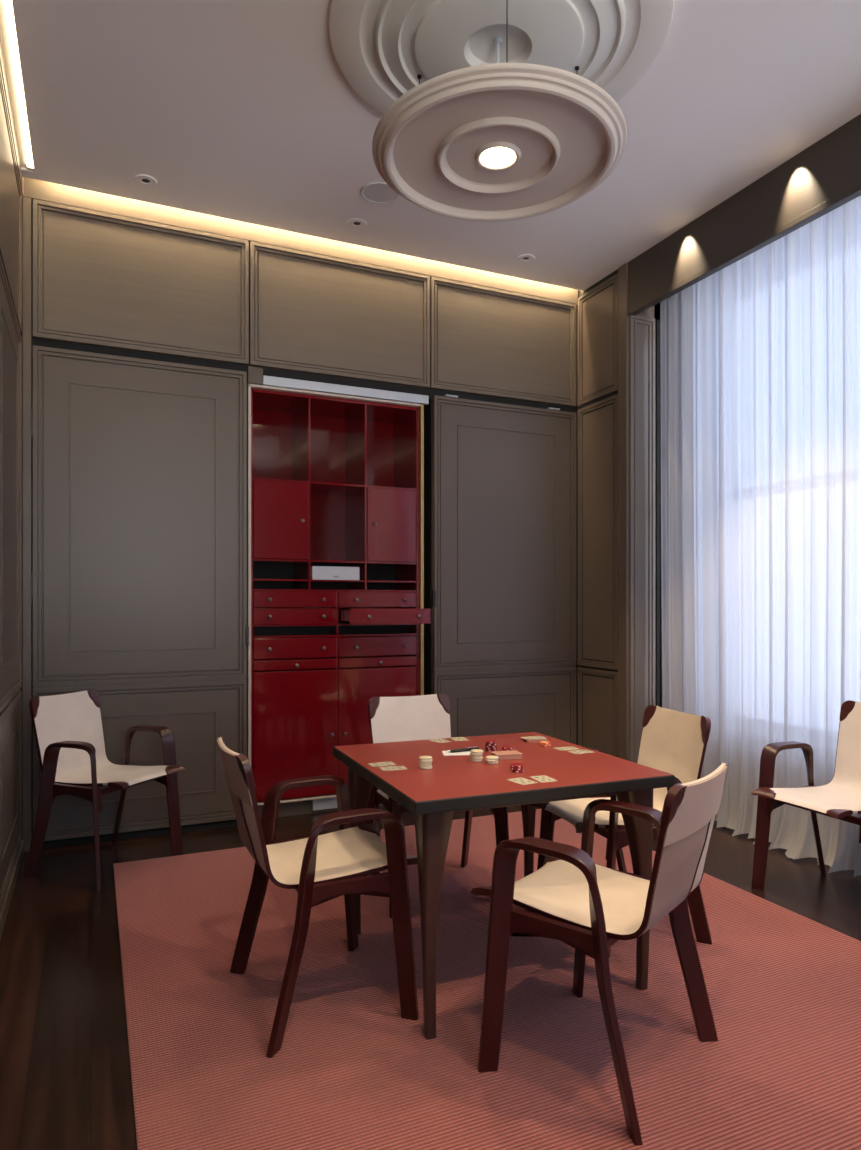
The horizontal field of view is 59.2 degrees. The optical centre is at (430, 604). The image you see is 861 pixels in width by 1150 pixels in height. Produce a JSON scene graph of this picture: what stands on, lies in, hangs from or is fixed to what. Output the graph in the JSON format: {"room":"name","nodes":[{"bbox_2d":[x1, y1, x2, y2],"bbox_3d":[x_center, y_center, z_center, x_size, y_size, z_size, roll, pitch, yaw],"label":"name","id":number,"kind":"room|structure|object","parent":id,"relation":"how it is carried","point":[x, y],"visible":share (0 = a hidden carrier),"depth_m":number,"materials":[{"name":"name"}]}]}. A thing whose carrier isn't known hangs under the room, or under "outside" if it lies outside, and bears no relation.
{"room":"games hall","nodes":[
{"label":"games hall","id":0,"kind":"room"},
{"bbox_2d":[0,38,22,911],"bbox_3d":[-0.744,-0.530,0.724,0.104,3.700,7.530,0,0,-24],"label":"wall","id":1,"kind":"structure","parent":0,"point":[11,179],"depth_m":3.49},
{"bbox_2d":[0,839,23,939],"bbox_3d":[-0.691,1.285,0.721,0.022,0.070,7.280,0,0,-24],"label":"baseboard","id":2,"kind":"structure","parent":1,"relation":"attached to","point":[7,900],"depth_m":3.40,"materials":[{"name":"wood"}]},
{"bbox_2d":[20,177,577,851],"bbox_3d":[-0.686,-0.530,5.072,3.765,3.700,0.642,0,0,-24],"label":"wall","id":3,"kind":"structure","parent":0,"point":[102,273],"depth_m":4.61,"materials":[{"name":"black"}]},
{"bbox_2d":[31,345,248,840],"bbox_3d":[-1.623,-0.060,4.319,1.155,2.670,0.050,0,0,-24],"label":"door","id":4,"kind":"structure","parent":3,"relation":"in","point":[139,575],"depth_m":4.32,"materials":[{"name":"grey wood"}]},
{"bbox_2d":[247,366,262,384],"bbox_3d":[-1.065,-1.390,4.601,0.089,0.100,0.040,0,0,-24],"label":"trim","id":5,"kind":"structure","parent":3,"relation":"attached to","point":[255,374],"depth_m":4.59,"materials":[{"name":"wood"}]},
{"bbox_2d":[263,375,428,404],"bbox_3d":[-0.521,-1.367,4.845,1.100,0.055,0.040,0,0,-24],"label":"trim","id":6,"kind":"structure","parent":3,"relation":"attached to","point":[267,380],"depth_m":4.82,"materials":[{"name":"silver metal"}]},
{"bbox_2d":[418,405,423,694],"bbox_3d":[-0.066,-0.033,5.077,0.022,2.605,0.060,0,0,-24],"label":"trim","id":7,"kind":"structure","parent":3,"relation":"attached to","point":[421,408],"depth_m":5.05,"materials":[{"name":"beige wood"}]},
{"bbox_2d":[432,394,577,743],"bbox_3d":[0.534,-0.068,5.285,1.148,2.686,0.050,0,0,-24],"label":"door","id":8,"kind":"structure","parent":3,"relation":"in","point":[505,601],"depth_m":5.27,"materials":[{"name":"grey wood"}]},
{"bbox_2d":[0,0,860,290],"bbox_3d":[1.136,-2.360,1.824,4.435,0.201,8.000,0,0,-24],"label":"ceiling","id":9,"kind":"structure","parent":0,"point":[239,110],"depth_m":3.54,"materials":[{"name":"white paint"}]},
{"bbox_2d":[5,0,32,167],"bbox_3d":[-0.754,-2.268,0.988,0.020,0.010,6.420,0,0,-24],"label":"light strip","id":10,"kind":"object","parent":9,"relation":"attached to","point":[8,3],"visible":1,"depth_m":3.25,"materials":[{"name":"beige"}]},
{"bbox_2d":[134,174,156,186],"bbox_3d":[-1.515,-2.257,4.033,0.116,0.006,0.116,0,0,-24],"label":"recessed light","id":11,"kind":"object","parent":9,"relation":"in","point":[142,179],"visible":1,"depth_m":4.03,"materials":[{"name":"white paint"}]},
{"bbox_2d":[347,218,366,227],"bbox_3d":[-0.435,-2.257,4.484,0.116,0.006,0.116,0,0,-24],"label":"recessed light","id":12,"kind":"object","parent":9,"relation":"in","point":[354,222],"visible":1,"depth_m":4.48,"materials":[{"name":"white paint"}]},
{"bbox_2d":[361,182,398,202],"bbox_3d":[-0.277,-2.256,4.149,0.208,0.009,0.208,0,0,-24],"label":"ceiling speaker","id":13,"kind":"object","parent":9,"relation":"attached to","point":[375,192],"visible":0.86,"depth_m":4.15,"materials":[{"name":"white plastic"}]},
{"bbox_2d":[328,0,674,114],"bbox_3d":[0.268,-2.233,3.013,1.340,0.054,1.340,0,0,-24],"label":"ceiling rose","id":14,"kind":"object","parent":9,"relation":"attached to","point":[380,47],"visible":0.63,"depth_m":2.97,"materials":[{"name":"white paint"}]},
{"bbox_2d":[372,0,626,220],"bbox_3d":[0.268,-2.000,3.013,0.996,0.498,0.996,0,0,-24],"label":"pendant lamp","id":15,"kind":"object","parent":14,"relation":"hanging from","point":[497,141],"visible":1,"depth_m":2.92,"materials":[{"name":"beige paint"}]},
{"bbox_2d":[481,147,513,161],"bbox_3d":[0.268,-1.794,3.013,0.134,0.014,0.134,0,0,-24],"label":"diffuser","id":16,"kind":"object","parent":15,"relation":"attached to","point":[488,154],"depth_m":3.01,"materials":[{"name":"white plastic"}]},
{"bbox_2d":[517,254,534,261],"bbox_3d":[0.623,-2.257,4.936,0.116,0.006,0.116,0,0,-24],"label":"recessed light","id":17,"kind":"object","parent":9,"relation":"in","point":[524,257],"visible":1,"depth_m":4.93,"materials":[{"name":"white paint"}]},
{"bbox_2d":[0,794,860,1149],"bbox_3d":[1.136,1.370,1.824,4.435,0.100,8.000,0,0,-24],"label":"floor","id":18,"kind":"structure","parent":0,"point":[66,1084],"depth_m":2.80,"materials":[{"name":"brown wood"}]},
{"bbox_2d":[24,690,185,890],"bbox_3d":[-1.645,0.890,3.852,0.633,0.861,0.584,0,0,22],"label":"armchair","id":19,"kind":"object","parent":18,"relation":"on","point":[68,728],"visible":1,"depth_m":3.88,"materials":[{"name":"beige leather"}]},
{"bbox_2d":[251,388,430,817],"bbox_3d":[-0.624,-0.001,4.922,1.121,2.642,0.706,0,0,-24],"label":"tall cabinet","id":20,"kind":"object","parent":18,"relation":"on","point":[335,481],"visible":0.94,"depth_m":4.91,"materials":[{"name":"red paint"}]},
{"bbox_2d":[312,797,336,810],"bbox_3d":[-0.591,1.262,4.867,0.340,0.075,0.018,0,0,-24],"label":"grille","id":21,"kind":"object","parent":20,"relation":"attached to","point":[327,804],"depth_m":4.82,"materials":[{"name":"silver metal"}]},
{"bbox_2d":[247,384,420,805],"bbox_3d":[-0.594,-0.034,4.832,1.138,2.607,0.055,0,0,-24],"label":"trim","id":22,"kind":"structure","parent":20,"relation":"attached to","point":[249,386],"depth_m":4.60,"materials":[{"name":"beige"}]},
{"bbox_2d":[253,623,415,626],"bbox_3d":[-0.674,0.127,5.035,1.084,0.010,0.418,0,0,-24],"label":"shelf","id":23,"kind":"object","parent":20,"relation":"attached to","point":[254,624],"depth_m":4.84,"materials":[{"name":"red paint"}]},
{"bbox_2d":[253,589,415,591],"bbox_3d":[-0.674,-0.093,5.035,1.084,0.010,0.418,0,0,-24],"label":"shelf","id":24,"kind":"object","parent":20,"relation":"attached to","point":[254,590],"depth_m":4.92,"materials":[{"name":"red paint"}]},
{"bbox_2d":[253,579,415,583],"bbox_3d":[-0.674,-0.155,5.036,1.084,0.010,0.416,0,0,-24],"label":"shelf","id":25,"kind":"object","parent":20,"relation":"attached to","point":[255,581],"depth_m":5.02,"materials":[{"name":"red paint"}]},
{"bbox_2d":[253,558,415,566],"bbox_3d":[-0.674,-0.278,5.036,1.084,0.012,0.416,0,0,-24],"label":"shelf","id":26,"kind":"object","parent":20,"relation":"attached to","point":[257,562],"depth_m":4.97,"materials":[{"name":"red paint"}]},
{"bbox_2d":[253,478,415,494],"bbox_3d":[-0.674,-0.772,5.036,1.084,0.012,0.416,0,0,-24],"label":"shelf","id":27,"kind":"object","parent":20,"relation":"attached to","point":[317,488],"depth_m":4.94,"materials":[{"name":"red paint"}]},
{"bbox_2d":[311,566,358,579],"bbox_3d":[-0.650,-0.204,4.968,0.315,0.086,0.221,0,0,-24],"label":"storage box","id":28,"kind":"object","parent":20,"relation":"on","point":[317,572],"visible":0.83,"depth_m":4.86,"materials":[{"name":"grey plastic"}]},
{"bbox_2d":[253,633,416,637],"bbox_3d":[-0.673,0.196,5.034,1.084,0.012,0.422,0,0,-24],"label":"shelf","id":29,"kind":"object","parent":20,"relation":"attached to","point":[255,635],"depth_m":4.88,"materials":[{"name":"red paint"}]},
{"bbox_2d":[113,809,860,1149],"bbox_3d":[0.333,1.313,2.727,2.633,0.012,3.605,0,0,-24],"label":"rug","id":30,"kind":"object","parent":18,"relation":"on","point":[782,1071],"visible":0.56,"depth_m":2.35,"materials":[{"name":"red carpet"}]},
{"bbox_2d":[217,736,418,1057],"bbox_3d":[-0.377,0.877,2.549,0.633,0.861,0.584,0,0,-25],"label":"armchair","id":31,"kind":"object","parent":30,"relation":"on","point":[322,868],"visible":1,"depth_m":2.39,"materials":[{"name":"brown wood"}]},
{"bbox_2d":[360,693,508,917],"bbox_3d":[0.007,0.877,3.495,0.584,0.861,0.633,0,0,-23],"label":"armchair","id":32,"kind":"object","parent":30,"relation":"on","point":[421,717],"visible":0.34,"depth_m":3.73,"materials":[{"name":"pale canvas"},{"name":"dark stained wood"},{"name":"suede"}]},
{"bbox_2d":[333,732,674,1039],"bbox_3d":[0.213,0.939,2.804,0.935,0.737,0.935,0,0,-22],"label":"table","id":33,"kind":"object","parent":30,"relation":"on","point":[454,783],"visible":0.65,"depth_m":2.55,"materials":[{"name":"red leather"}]},
{"bbox_2d":[368,762,395,766],"bbox_3d":[-0.173,0.569,2.711,0.088,0.001,0.062,0,0,-22],"label":"card","id":34,"kind":"object","parent":33,"relation":"on","point":[379,763],"visible":1,"depth_m":2.70,"materials":[{"name":"beige paper"}]},
{"bbox_2d":[379,766,406,770],"bbox_3d":[-0.130,0.569,2.643,0.088,0.001,0.062,0,0,-18],"label":"card","id":35,"kind":"object","parent":33,"relation":"on","point":[390,768],"visible":1,"depth_m":2.64,"materials":[{"name":"beige paper"}]},
{"bbox_2d":[429,739,451,742],"bbox_3d":[0.039,0.569,3.179,0.062,0.001,0.088,0,0,-36],"label":"card","id":36,"kind":"object","parent":33,"relation":"on","point":[433,740],"visible":1,"depth_m":3.18,"materials":[{"name":"beige paper"}]},
{"bbox_2d":[442,751,469,755],"bbox_3d":[0.102,0.569,2.916,0.110,0.001,0.090,0,0,-4],"label":"paper","id":37,"kind":"object","parent":33,"relation":"on","point":[443,752],"visible":0.71,"depth_m":2.90,"materials":[{"name":"white paper"}]},
{"bbox_2d":[445,747,478,752],"bbox_3d":[0.123,0.562,2.939,0.148,0.015,0.014,0,0,-26],"label":"pen","id":38,"kind":"object","parent":37,"relation":"on","point":[468,748],"visible":0.88,"depth_m":2.93,"materials":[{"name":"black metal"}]},
{"bbox_2d":[450,737,468,740],"bbox_3d":[0.122,0.569,3.221,0.062,0.001,0.088,0,0,-16],"label":"card","id":39,"kind":"object","parent":33,"relation":"on","point":[452,738],"visible":1,"depth_m":3.21,"materials":[{"name":"beige paper"}]},
{"bbox_2d":[491,750,521,759],"bbox_3d":[0.283,0.559,2.822,0.102,0.021,0.066,0,0,-14],"label":"box","id":40,"kind":"object","parent":33,"relation":"on","point":[503,755],"visible":0.81,"depth_m":2.80,"materials":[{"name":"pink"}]},
{"bbox_2d":[511,769,523,772],"bbox_3d":[0.298,0.566,2.598,0.047,0.008,0.046,0,0,36],"label":"chip","id":41,"kind":"object","parent":33,"relation":"on","point":[516,771],"visible":0.7,"depth_m":2.58,"materials":[{"name":"red plastic"}]},
{"bbox_2d":[510,767,523,769],"bbox_3d":[0.296,0.558,2.599,0.046,0.008,0.047,0,0,-13],"label":"chip","id":42,"kind":"object","parent":41,"relation":"on","point":[512,768],"visible":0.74,"depth_m":2.58,"materials":[{"name":"red plastic"}]},
{"bbox_2d":[510,763,523,767],"bbox_3d":[0.297,0.550,2.601,0.046,0.008,0.047,0,0,-16],"label":"chip","id":43,"kind":"object","parent":42,"relation":"on","point":[514,765],"visible":1,"depth_m":2.59,"materials":[{"name":"red plastic"}]},
{"bbox_2d":[507,777,537,784],"bbox_3d":[0.296,0.569,2.450,0.062,0.001,0.088,0,0,-32],"label":"card","id":44,"kind":"object","parent":33,"relation":"on","point":[522,781],"visible":1,"depth_m":2.44,"materials":[{"name":"beige paper"}]},
{"bbox_2d":[523,736,546,741],"bbox_3d":[0.439,0.564,3.183,0.088,0.012,0.062,0,0,-9],"label":"pack","id":45,"kind":"object","parent":33,"relation":"on","point":[544,739],"visible":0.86,"depth_m":3.15,"materials":[{"name":"beige"}]},
{"bbox_2d":[521,736,543,739],"bbox_3d":[0.428,0.557,3.183,0.088,0.001,0.062,0,0,-18],"label":"card","id":46,"kind":"object","parent":45,"relation":"on","point":[528,737],"visible":1,"depth_m":3.19,"materials":[{"name":"beige paper"}]},
{"bbox_2d":[530,775,556,782],"bbox_3d":[0.369,0.569,2.483,0.062,0.001,0.088,0,0,-20],"label":"card","id":47,"kind":"object","parent":33,"relation":"on","point":[543,778],"visible":1,"depth_m":2.49,"materials":[{"name":"beige paper"}]},
{"bbox_2d":[554,746,578,750],"bbox_3d":[0.539,0.569,3.008,0.088,0.001,0.062,0,0,-20],"label":"card","id":48,"kind":"object","parent":33,"relation":"on","point":[570,747],"visible":1,"depth_m":3.01,"materials":[{"name":"beige paper"}]},
{"bbox_2d":[567,749,592,753],"bbox_3d":[0.584,0.569,2.941,0.088,0.001,0.062,0,0,-26],"label":"card","id":49,"kind":"object","parent":33,"relation":"on","point":[584,750],"visible":1,"depth_m":2.94,"materials":[{"name":"beige paper"}]},
{"bbox_3d":[-0.017,0.566,2.648,0.046,0.008,0.046,0,0,44],"label":"chip","id":50,"kind":"object","parent":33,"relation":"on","visible":0},
{"label":"chip","id":51,"kind":"object","parent":50,"relation":"on","visible":0},
{"bbox_3d":[-0.019,0.550,2.649,0.046,0.008,0.046,0,0,-31],"label":"chip","id":52,"kind":"object","parent":51,"relation":"on","visible":0},
{"bbox_2d":[419,759,432,762],"bbox_3d":[-0.016,0.543,2.648,0.046,0.008,0.046,0,0,-40],"label":"chip","id":53,"kind":"object","parent":52,"relation":"on","point":[431,760],"visible":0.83,"depth_m":2.63,"materials":[{"name":"beige plastic"}]},
{"bbox_2d":[419,756,431,759],"bbox_3d":[-0.018,0.535,2.651,0.046,0.008,0.046,0,0,45],"label":"chip","id":54,"kind":"object","parent":53,"relation":"on","point":[420,757],"visible":1,"depth_m":2.64,"materials":[{"name":"beige plastic"}]},
{"bbox_3d":[0.167,0.566,2.773,0.046,0.008,0.046,0,0,-7],"label":"chip","id":55,"kind":"object","parent":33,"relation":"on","visible":0},
{"bbox_3d":[0.169,0.558,2.773,0.046,0.008,0.046,0,0,-12],"label":"chip","id":56,"kind":"object","parent":55,"relation":"on","visible":0},
{"bbox_3d":[0.165,0.550,2.774,0.046,0.008,0.046,0,0,16],"label":"chip","id":57,"kind":"object","parent":56,"relation":"on","visible":0},
{"bbox_2d":[470,752,482,755],"bbox_3d":[0.167,0.543,2.771,0.046,0.008,0.046,0,0,13],"label":"chip","id":58,"kind":"object","parent":57,"relation":"on","point":[474,754],"visible":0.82,"depth_m":2.75,"materials":[{"name":"beige plastic"}]},
{"bbox_2d":[471,749,482,752],"bbox_3d":[0.170,0.535,2.772,0.046,0.008,0.046,0,0,-34],"label":"chip","id":59,"kind":"object","parent":58,"relation":"on","point":[472,750],"visible":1,"depth_m":2.76,"materials":[{"name":"beige plastic"}]},
{"label":"chip","id":60,"kind":"object","parent":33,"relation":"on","visible":0},
{"label":"chip","id":61,"kind":"object","parent":60,"relation":"on","visible":0},
{"bbox_2d":[486,756,498,759],"bbox_3d":[0.222,0.550,2.731,0.046,0.008,0.046,0,0,12],"label":"chip","id":62,"kind":"object","parent":61,"relation":"on","point":[487,757],"visible":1,"depth_m":2.72,"materials":[{"name":"beige plastic"}]},
{"bbox_3d":[0.464,0.566,3.068,0.047,0.008,0.046,0,0,35],"label":"chip","id":63,"kind":"object","parent":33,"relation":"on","visible":0},
{"bbox_2d":[539,741,549,744],"bbox_3d":[0.463,0.558,3.072,0.047,0.008,0.046,0,0,15],"label":"chip","id":64,"kind":"object","parent":63,"relation":"on","point":[540,742],"visible":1,"depth_m":3.06,"materials":[{"name":"orange plastic"}]},
{"bbox_3d":[0.236,0.566,2.965,0.046,0.008,0.047,0,0,14],"label":"chip","id":65,"kind":"object","parent":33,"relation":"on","visible":0},
{"bbox_3d":[0.236,0.558,2.967,0.046,0.008,0.047,0,0,24],"label":"chip","id":66,"kind":"object","parent":65,"relation":"on","visible":0},
{"bbox_3d":[0.236,0.550,2.966,0.047,0.008,0.046,0,0,5],"label":"chip","id":67,"kind":"object","parent":66,"relation":"on","visible":0},
{"bbox_3d":[0.237,0.543,2.965,0.047,0.008,0.046,0,0,-13],"label":"chip","id":68,"kind":"object","parent":67,"relation":"on","visible":0},
{"bbox_2d":[484,740,495,743],"bbox_3d":[0.234,0.535,2.964,0.047,0.008,0.046,0,0,26],"label":"chip","id":69,"kind":"object","parent":68,"relation":"on","point":[485,741],"visible":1,"depth_m":2.95,"materials":[{"name":"red plastic"}]},
{"label":"chip","id":70,"kind":"object","parent":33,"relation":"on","visible":0},
{"bbox_2d":[501,746,513,749],"bbox_3d":[0.302,0.558,2.969,0.046,0.008,0.047,0,0,-33],"label":"chip","id":71,"kind":"object","parent":70,"relation":"on","point":[502,747],"visible":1,"depth_m":2.95,"materials":[{"name":"red plastic"}]},
{"bbox_2d":[470,761,728,1145],"bbox_3d":[0.499,0.877,2.204,0.633,0.861,0.584,0,0,39],"label":"armchair","id":72,"kind":"object","parent":30,"relation":"on","point":[588,906],"visible":1,"depth_m":2.10,"materials":[{"name":"cream canvas"},{"name":"dark stained wood"},{"name":"suede"}]},
{"bbox_2d":[528,705,711,957],"bbox_3d":[0.773,0.877,3.124,0.633,0.861,0.584,0,0,-18],"label":"armchair","id":73,"kind":"object","parent":30,"relation":"on","point":[673,742],"visible":0.52,"depth_m":3.15,"materials":[{"name":"beige leather"}]},
{"bbox_2d":[751,700,860,889],"bbox_3d":[1.833,0.890,3.374,0.633,0.861,0.584,0,0,-24],"label":"armchair","id":74,"kind":"object","parent":18,"relation":"on","point":[840,798],"visible":1,"depth_m":3.53,"materials":[{"name":"beige leather"}]},
{"bbox_2d":[577,263,661,762],"bbox_3d":[2.901,-0.530,2.357,0.778,3.700,7.530,0,0,-24],"label":"wall","id":75,"kind":"structure","parent":0,"point":[619,618],"depth_m":5.09,"materials":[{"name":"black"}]},
{"bbox_2d":[627,114,860,315],"bbox_3d":[2.694,-2.084,1.937,0.049,0.352,6.732,0,0,-24],"label":"pelmet","id":76,"kind":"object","parent":75,"relation":"attached to","point":[825,176],"depth_m":4.05,"materials":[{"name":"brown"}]},
{"bbox_3d":[2.193,-2.092,3.420,0.030,0.025,3.450,0,0,-24],"label":"track","id":77,"kind":"object","parent":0,"visible":0},
{"bbox_2d":[660,196,860,876],"bbox_3d":[2.154,-0.386,3.429,0.209,3.388,3.396,0,0,-24],"label":"sheer curtain","id":78,"kind":"object","parent":77,"relation":"hanging from","point":[761,355],"visible":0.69,"depth_m":4.21,"materials":[{"name":"white fabric"}]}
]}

